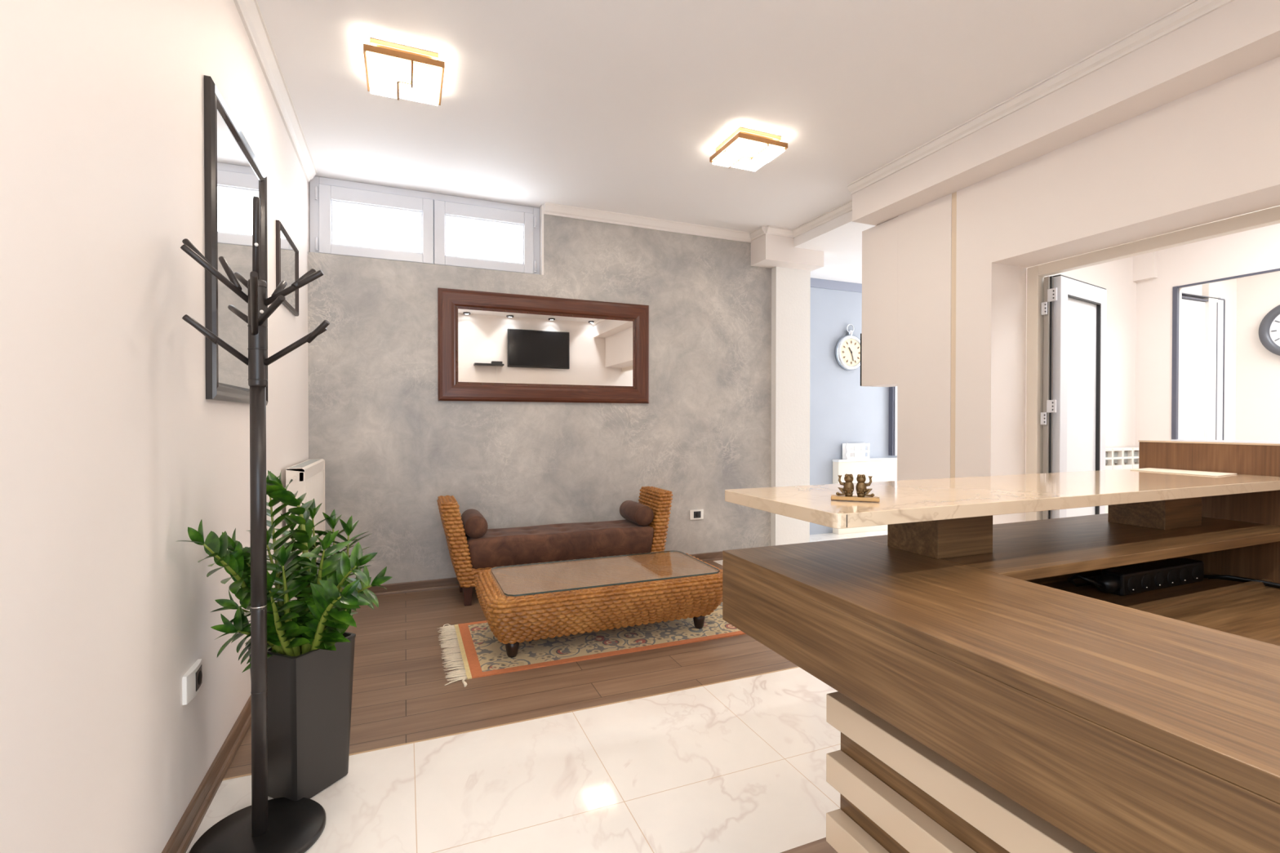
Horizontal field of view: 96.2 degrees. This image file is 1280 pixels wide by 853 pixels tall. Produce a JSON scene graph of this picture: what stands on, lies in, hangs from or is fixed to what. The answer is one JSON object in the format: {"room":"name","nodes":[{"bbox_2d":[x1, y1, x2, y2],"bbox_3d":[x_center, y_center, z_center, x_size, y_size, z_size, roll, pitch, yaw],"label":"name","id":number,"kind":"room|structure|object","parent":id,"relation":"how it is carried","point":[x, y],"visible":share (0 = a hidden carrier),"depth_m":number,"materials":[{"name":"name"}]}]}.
{"room":"lobby","nodes":[
{"label":"lobby","id":0,"kind":"room"},
{"bbox_2d":[0,0,309,852],"bbox_3d":[-1.362,-0.244,1.559,0.150,2.860,5.320,0,1,-22],"label":"wall","id":1,"kind":"structure","parent":0,"point":[113,446],"depth_m":1.28,"materials":[{"name":"white paint"}]},
{"bbox_2d":[182,658,202,705],"bbox_3d":[-1.331,0.760,1.715,0.019,0.082,0.135,0,1,-22],"label":"wall socket","id":2,"kind":"object","parent":1,"relation":"attached to","point":[192,681],"visible":1,"depth_m":1.69,"materials":[{"name":"white plastic"}]},
{"bbox_2d":[195,665,202,691],"bbox_3d":[-1.334,0.760,1.736,0.008,0.056,0.064,0,1,-22],"label":"socket","id":3,"kind":"object","parent":2,"relation":"attached to","point":[198,668],"depth_m":1.73,"materials":[{"name":"black plastic"}]},
{"bbox_2d":[161,694,251,852],"bbox_3d":[-1.270,1.152,1.577,0.027,0.068,4.862,0,1,-22],"label":"baseboard","id":4,"kind":"structure","parent":1,"relation":"attached to","point":[212,780],"depth_m":1.82,"materials":[{"name":"brown wood"}]},
{"bbox_2d":[204,75,267,405],"bbox_3d":[-1.536,-0.611,2.215,0.026,1.039,0.787,0,1,-22],"label":"mirror","id":5,"kind":"object","parent":1,"relation":"attached to","point":[233,175],"visible":0.8,"depth_m":2.03,"materials":[{"name":"black paint"}]},
{"bbox_2d":[217,109,261,388],"bbox_3d":[-1.539,-0.611,2.214,0.004,0.931,0.679,0,1,-22],"label":"mirror glass","id":6,"kind":"object","parent":5,"relation":"attached to","point":[238,175],"depth_m":2.11,"materials":[{"name":"white"}]},
{"bbox_2d":[233,0,317,182],"bbox_3d":[-1.254,-1.638,1.560,0.058,0.072,4.862,0,1,-22],"label":"trim","id":7,"kind":"structure","parent":1,"relation":"attached to","point":[249,11],"depth_m":2.69,"materials":[{"name":"white paint"}]},
{"bbox_2d":[275,219,298,315],"bbox_3d":[-1.909,-0.839,3.119,0.020,0.387,0.543,0,1,-22],"label":"mirror","id":8,"kind":"object","parent":1,"relation":"attached to","point":[286,252],"visible":0.76,"depth_m":3.08,"materials":[{"name":"grey paint"}]},
{"bbox_2d":[280,229,296,310],"bbox_3d":[-1.911,-0.839,3.119,0.004,0.344,0.500,0,1,-22],"label":"mirror glass","id":9,"kind":"object","parent":8,"relation":"attached to","point":[288,249],"depth_m":3.12,"materials":[{"name":"white"}]},
{"bbox_2d":[285,458,324,559],"bbox_3d":[-1.959,0.513,3.365,0.107,0.596,0.837,0,1,-22],"label":"panel radiator","id":10,"kind":"object","parent":1,"relation":"attached to","point":[308,477],"visible":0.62,"depth_m":3.29,"materials":[{"name":"white metal"}]},
{"bbox_2d":[285,458,324,471],"bbox_3d":[-1.954,0.226,3.376,0.085,0.020,0.815,0,1,-22],"label":"grille","id":11,"kind":"object","parent":10,"relation":"attached to","point":[309,465],"depth_m":3.27,"materials":[{"name":"white metal"}]},
{"bbox_2d":[186,529,887,852],"bbox_3d":[2.943,1.171,3.644,9.800,0.001,5.900,0,1,-22],"label":"floor","id":12,"kind":"structure","parent":0,"point":[739,766],"depth_m":2.08,"materials":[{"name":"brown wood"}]},
{"bbox_2d":[180,195,329,852],"bbox_3d":[-1.111,0.268,1.643,0.418,1.836,0.332,0,0,14],"label":"coat rack","id":13,"kind":"object","parent":12,"relation":"on","point":[281,824],"visible":0.99,"depth_m":1.62,"materials":[{"name":"black metal"}]},
{"bbox_2d":[179,470,391,800],"bbox_3d":[-1.085,0.661,1.856,0.545,1.045,0.488,0,1,-22],"label":"potted plant","id":14,"kind":"object","parent":12,"relation":"on","point":[310,652],"visible":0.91,"depth_m":1.80,"materials":[{"name":"green plant"}]},
{"bbox_2d":[222,666,799,780],"bbox_3d":[0.000,1.181,2.493,3.020,0.006,0.008,0,1,-22],"label":"trim","id":15,"kind":"structure","parent":12,"relation":"on","point":[230,778],"depth_m":2.32,"materials":[{"name":"beige"}]},
{"bbox_2d":[436,486,672,605],"bbox_3d":[-0.586,0.824,4.159,1.653,0.682,0.419,0,1,-22],"label":"bench","id":16,"kind":"object","parent":12,"relation":"on","point":[500,547],"visible":0.81,"depth_m":3.97,"materials":[{"name":"brown fabric"}]},
{"bbox_2d":[461,509,488,538],"bbox_3d":[-1.140,0.662,3.937,0.155,0.155,0.362,0,1,-22],"label":"bolster cushion","id":17,"kind":"object","parent":16,"relation":"on","point":[475,525],"visible":0.94,"depth_m":3.78,"materials":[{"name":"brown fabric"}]},
{"bbox_2d":[619,500,653,525],"bbox_3d":[-0.029,0.659,4.391,0.155,0.155,0.362,0,1,-22],"label":"bolster cushion","id":18,"kind":"object","parent":16,"relation":"on","point":[638,513],"visible":1,"depth_m":4.25,"materials":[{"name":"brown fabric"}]},
{"bbox_2d":[437,602,746,687],"bbox_3d":[-0.114,1.168,3.335,1.982,0.016,0.880,0,1,-22],"label":"rug","id":19,"kind":"object","parent":12,"relation":"on","point":[482,654],"visible":0.49,"depth_m":3.09,"materials":[{"name":"fabric"}]},
{"bbox_2d":[474,550,722,657],"bbox_3d":[-0.206,0.986,3.246,1.358,0.354,0.657,0,1,-22],"label":"coffee table","id":20,"kind":"object","parent":19,"relation":"on","point":[518,604],"visible":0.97,"depth_m":3.03,"materials":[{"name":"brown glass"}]},
{"bbox_2d":[832,457,897,534],"bbox_3d":[2.628,0.751,6.371,1.158,0.795,0.104,0,1,-22],"label":"base cabinet","id":21,"kind":"object","parent":12,"relation":"on","point":[882,469],"visible":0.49,"depth_m":6.26,"materials":[{"name":"beige"}]},
{"bbox_2d":[842,443,869,459],"bbox_3d":[2.345,0.265,6.250,0.332,0.178,0.078,0,1,-22],"label":"rack","id":22,"kind":"object","parent":21,"relation":"on","point":[850,451],"visible":1,"depth_m":6.23,"materials":[{"name":"white"}]},
{"bbox_2d":[722,440,1279,852],"bbox_3d":[1.191,0.623,0.925,1.603,1.140,1.442,0,1,-22],"label":"reception desk","id":23,"kind":"object","parent":12,"relation":"on","point":[985,700],"depth_m":0.83,"materials":[{"name":"brown wood"}]},
{"bbox_2d":[722,537,1279,804],"bbox_3d":[0.628,0.291,0.683,0.381,0.022,1.425,0,1,-22],"label":"countertop","id":24,"kind":"structure","parent":23,"relation":"on","point":[1207,700],"depth_m":0.73,"materials":[{"name":"brown wood"}]},
{"bbox_2d":[724,468,1279,528],"bbox_3d":[0.978,0.151,1.398,1.570,0.024,0.366,0,1,-22],"label":"countertop","id":25,"kind":"structure","parent":23,"relation":"on","point":[906,501],"depth_m":1.21,"materials":[{"name":"beige stone"}]},
{"bbox_2d":[831,474,879,502],"bbox_3d":[0.408,0.115,1.089,0.086,0.050,0.024,0,1,20],"label":"figurine","id":26,"kind":"object","parent":25,"relation":"on","point":[847,490],"visible":1,"depth_m":1.08,"materials":[{"name":"gold metal"}]},
{"bbox_2d":[1129,467,1236,476],"bbox_3d":[1.612,0.135,1.712,0.144,0.002,0.228,0,1,-22],"label":"paper sheet","id":27,"kind":"object","parent":25,"relation":"on","point":[1149,469],"visible":1,"depth_m":1.69,"materials":[{"name":"beige paper"}]},
{"bbox_2d":[858,513,1279,581],"bbox_3d":[1.155,0.284,1.472,1.191,0.022,0.363,0,1,-22],"label":"shelf","id":28,"kind":"object","parent":23,"relation":"attached to","point":[1028,550],"depth_m":1.36,"materials":[{"name":"brown wood"}]},
{"bbox_2d":[1203,574,1279,588],"bbox_3d":[1.742,0.428,1.492,0.048,0.018,0.442,0,1,-33],"label":"cable bundle","id":29,"kind":"object","parent":23,"relation":"on","point":[1226,577],"visible":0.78,"depth_m":1.60,"materials":[{"name":"black"}]},
{"bbox_2d":[307,213,771,585],"bbox_3d":[-0.556,-0.269,4.623,3.660,2.860,0.260,0,1,-22],"label":"wall","id":30,"kind":"structure","parent":0,"point":[381,430],"depth_m":4.43,"materials":[{"name":"grey paint"}]},
{"bbox_2d":[309,176,539,274],"bbox_3d":[-1.506,-1.428,4.176,1.565,0.532,0.110,0,1,-22],"label":"window","id":31,"kind":"structure","parent":30,"relation":"in","point":[347,218],"depth_m":4.12,"materials":[{"name":"white plastic"}]},
{"bbox_2d":[341,551,722,595],"bbox_3d":[-0.505,1.128,4.501,3.655,0.068,0.027,0,1,-22],"label":"baseboard","id":32,"kind":"structure","parent":30,"relation":"attached to","point":[447,583],"depth_m":4.08,"materials":[{"name":"brown wood"}]},
{"bbox_2d":[539,204,543,275],"bbox_3d":[-0.766,-1.430,4.452,0.014,0.536,0.121,0,1,-22],"label":"trim","id":33,"kind":"structure","parent":30,"relation":"attached to","point":[541,208],"depth_m":4.40,"materials":[{"name":"white paint"}]},
{"bbox_2d":[437,287,648,403],"bbox_3d":[-0.685,-0.589,4.408,1.635,0.804,0.036,0,1,-22],"label":"wall mirror","id":34,"kind":"object","parent":30,"relation":"attached to","point":[492,346],"visible":1,"depth_m":4.38,"materials":[{"name":"brown wood"}]},
{"bbox_2d":[457,308,632,386],"bbox_3d":[-0.688,-0.589,4.416,1.375,0.544,0.006,0,1,-22],"label":"mirror glass","id":35,"kind":"object","parent":34,"relation":"on","point":[497,347],"depth_m":4.39,"materials":[{"name":"white"}]},
{"bbox_2d":[543,202,751,243],"bbox_3d":[0.134,-1.663,4.722,1.858,0.072,0.058,0,1,-22],"label":"trim","id":36,"kind":"structure","parent":30,"relation":"attached to","point":[552,209],"depth_m":4.67,"materials":[{"name":"white paint"}]},
{"bbox_2d":[689,509,703,519],"bbox_3d":[0.485,0.752,4.907,0.128,0.082,0.019,0,1,-22],"label":"wall socket","id":37,"kind":"object","parent":30,"relation":"attached to","point":[695,514],"visible":1,"depth_m":4.90,"materials":[{"name":"white plastic"}]},
{"bbox_2d":[749,226,765,240],"bbox_3d":[1.006,-1.671,4.986,0.045,0.060,0.229,0,1,-22],"label":"trim","id":38,"kind":"structure","parent":30,"relation":"attached to","point":[760,231],"depth_m":4.95,"materials":[{"name":"white paint"}]},
{"bbox_2d":[751,233,823,271],"bbox_3d":[1.267,-1.565,5.222,0.616,0.275,0.467,0,1,-22],"label":"beam","id":39,"kind":"structure","parent":30,"relation":"attached to","point":[767,251],"depth_m":5.00,"materials":[{"name":"white paint"}]},
{"bbox_2d":[257,0,1191,231],"bbox_3d":[0.355,-1.731,2.588,4.224,0.100,5.950,0,1,-22],"label":"ceiling","id":40,"kind":"structure","parent":0,"point":[619,106],"depth_m":2.83,"materials":[{"name":"paint"}]},
{"bbox_2d":[363,37,444,105],"bbox_3d":[-1.090,-1.637,2.663,0.330,0.090,0.330,0,1,-22],"label":"ceiling lamp","id":41,"kind":"object","parent":40,"relation":"attached to","point":[415,74],"visible":1,"depth_m":2.59,"materials":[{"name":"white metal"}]},
{"bbox_2d":[709,127,787,171],"bbox_3d":[0.640,-1.642,3.413,0.330,0.090,0.330,0,1,-22],"label":"ceiling lamp","id":42,"kind":"object","parent":40,"relation":"attached to","point":[749,149],"visible":1,"depth_m":3.34,"materials":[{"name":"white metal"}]},
{"bbox_2d":[765,225,793,237],"bbox_3d":[1.213,-1.670,4.922,0.290,0.060,0.045,0,1,-22],"label":"trim","id":43,"kind":"structure","parent":40,"relation":"attached to","point":[770,229],"depth_m":4.91,"materials":[{"name":"white paint"}]},
{"bbox_2d":[792,199,852,237],"bbox_3d":[1.496,-1.667,4.553,0.045,0.060,0.943,0,1,-22],"label":"trim","id":44,"kind":"structure","parent":40,"relation":"attached to","point":[846,207],"depth_m":4.60,"materials":[{"name":"white paint"}]},
{"bbox_2d":[847,0,1234,194],"bbox_3d":[2.171,-1.648,2.326,0.045,0.060,3.690,0,1,-22],"label":"trim","id":45,"kind":"structure","parent":40,"relation":"attached to","point":[1192,11],"depth_m":2.74,"materials":[{"name":"white paint"}]},
{"bbox_2d":[770,266,810,546],"bbox_3d":[1.325,-0.144,5.354,0.375,2.600,0.328,0,1,-22],"label":"wall pillar","id":46,"kind":"structure","parent":0,"point":[790,287],"depth_m":5.19,"materials":[{"name":"white paint"}]},
{"bbox_2d":[793,210,875,284],"bbox_3d":[3.061,-1.634,5.629,3.666,0.138,2.170,0,1,-22],"label":"ceiling","id":47,"kind":"structure","parent":0,"point":[841,235],"depth_m":4.97,"materials":[{"name":"paint"}]},
{"bbox_2d":[809,287,897,534],"bbox_3d":[2.635,-0.283,6.503,4.000,2.860,0.150,0,1,-22],"label":"wall","id":48,"kind":"structure","parent":0,"point":[842,411],"depth_m":6.21,"materials":[{"name":"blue paint"}]},
{"bbox_2d":[810,277,862,292],"bbox_3d":[2.870,-1.525,6.501,3.360,0.094,0.012,0,1,-22],"label":"trim","id":49,"kind":"structure","parent":48,"relation":"attached to","point":[815,282],"depth_m":6.19,"materials":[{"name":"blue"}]},
{"bbox_2d":[835,324,860,370],"bbox_3d":[2.285,-0.863,6.241,0.384,0.505,0.062,0,1,-22],"label":"wall clock","id":50,"kind":"object","parent":48,"relation":"attached to","point":[847,348],"visible":0.9,"depth_m":6.21,"materials":[{"name":"white"}]},
{"bbox_2d":[888,386,897,455],"bbox_3d":[3.444,-0.364,6.720,1.338,1.380,0.060,0,1,-22],"label":"window","id":51,"kind":"structure","parent":48,"relation":"in","point":[892,390],"depth_m":6.46,"materials":[{"name":"white plastic"}]},
{"bbox_2d":[897,56,1279,480],"bbox_3d":[2.562,-0.248,2.385,0.300,2.860,3.480,0,1,-22],"label":"wall","id":52,"kind":"structure","parent":0,"point":[1210,153],"depth_m":3.05,"materials":[{"name":"white paint"}]},
{"bbox_2d":[860,216,897,386],"bbox_3d":[1.814,-0.868,4.145,0.249,1.143,0.353,0,1,-22],"label":"wall","id":53,"kind":"structure","parent":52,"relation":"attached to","point":[879,242],"depth_m":4.08,"materials":[{"name":"white paint"}]},
{"bbox_2d":[950,191,956,478],"bbox_3d":[1.933,-0.133,3.542,0.006,2.610,0.034,0,1,-22],"label":"trim","id":54,"kind":"structure","parent":52,"relation":"attached to","point":[953,194],"depth_m":3.54,"materials":[{"name":"beige paint"}]},
{"bbox_2d":[990,262,1026,524],"bbox_3d":[2.160,0.115,3.369,0.300,2.117,0.001,0,1,-22],"label":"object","id":55,"kind":"structure","parent":52,"relation":"attached to","point":[1009,282],"depth_m":3.36,"materials":[{"name":"white paint"}]},
{"bbox_2d":[852,0,1279,225],"bbox_3d":[2.334,-1.554,2.394,0.308,0.250,3.690,0,1,-22],"label":"beam","id":56,"kind":"structure","parent":52,"relation":"attached to","point":[1237,37],"depth_m":2.65,"materials":[{"name":"white paint"}]},
{"bbox_2d":[1040,274,1106,519],"bbox_3d":[2.655,0.141,3.514,0.734,2.042,0.083,0,1,-33],"label":"door","id":57,"kind":"structure","parent":52,"relation":"in","point":[1074,311],"depth_m":3.45,"materials":[{"name":"white plastic"}]},
{"bbox_2d":[1025,205,1279,521],"bbox_3d":[2.857,0.125,2.141,0.059,2.117,2.800,0,1,-22],"label":"trim","id":58,"kind":"structure","parent":52,"relation":"attached to","point":[1036,274],"depth_m":3.33,"materials":[{"name":"beige paint"}]},
{"bbox_2d":[1025,241,1236,474],"bbox_3d":[4.721,-0.270,5.130,5.776,2.860,0.029,0,1,-22],"label":"wall","id":59,"kind":"structure","parent":0,"point":[1116,277],"depth_m":4.86,"materials":[{"name":"white paint"}]},
{"bbox_2d":[1105,447,1138,513],"bbox_3d":[3.958,0.520,4.744,0.671,0.685,0.120,0,1,-22],"label":"radiator","id":60,"kind":"object","parent":59,"relation":"attached to","point":[1122,458],"visible":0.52,"depth_m":4.67,"materials":[{"name":"white metal"}]},
{"bbox_2d":[1180,293,1225,439],"bbox_3d":[4.952,-0.025,5.183,1.190,2.370,0.052,0,1,-22],"label":"door","id":61,"kind":"structure","parent":59,"relation":"in","point":[1193,309],"depth_m":5.22,"materials":[{"name":"white"}]},
{"bbox_2d":[1135,204,1279,447],"bbox_3d":[4.952,-0.255,3.345,0.120,2.860,3.450,0,1,-22],"label":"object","id":62,"kind":"structure","parent":0,"point":[1255,250],"depth_m":4.71,"materials":[{"name":"white paint"}]},
{"bbox_2d":[1133,235,1157,281],"bbox_3d":[4.250,-1.468,4.830,0.050,0.460,0.150,0,1,-22],"label":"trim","id":63,"kind":"structure","parent":62,"relation":"attached to","point":[1144,265],"depth_m":4.81,"materials":[{"name":"white paint"}]},
{"bbox_2d":[1170,268,1279,443],"bbox_3d":[4.991,-0.488,3.221,0.140,1.269,3.194,0,1,-22],"label":"window","id":64,"kind":"structure","parent":62,"relation":"in","point":[1175,290],"depth_m":4.65,"materials":[{"name":"grey"}]},
{"bbox_2d":[1201,282,1217,439],"bbox_3d":[4.851,-0.280,6.302,0.150,2.860,2.200,0,1,-22],"label":"wall","id":65,"kind":"structure","parent":0,"point":[1211,290],"depth_m":5.27,"materials":[{"name":"white paint"}]},
{"bbox_2d":[1235,271,1279,441],"bbox_3d":[6.456,-0.259,3.960,0.150,2.860,3.450,0,1,-22],"label":"wall","id":66,"kind":"structure","parent":0,"point":[1257,368],"depth_m":5.39,"materials":[{"name":"white paint"}]},
{"bbox_2d":[1258,304,1279,355],"bbox_3d":[5.870,-0.874,5.109,0.062,0.524,0.524,0,1,-22],"label":"round clock","id":67,"kind":"object","parent":66,"relation":"attached to","point":[1269,326],"visible":1,"depth_m":5.27,"materials":[{"name":"grey"}]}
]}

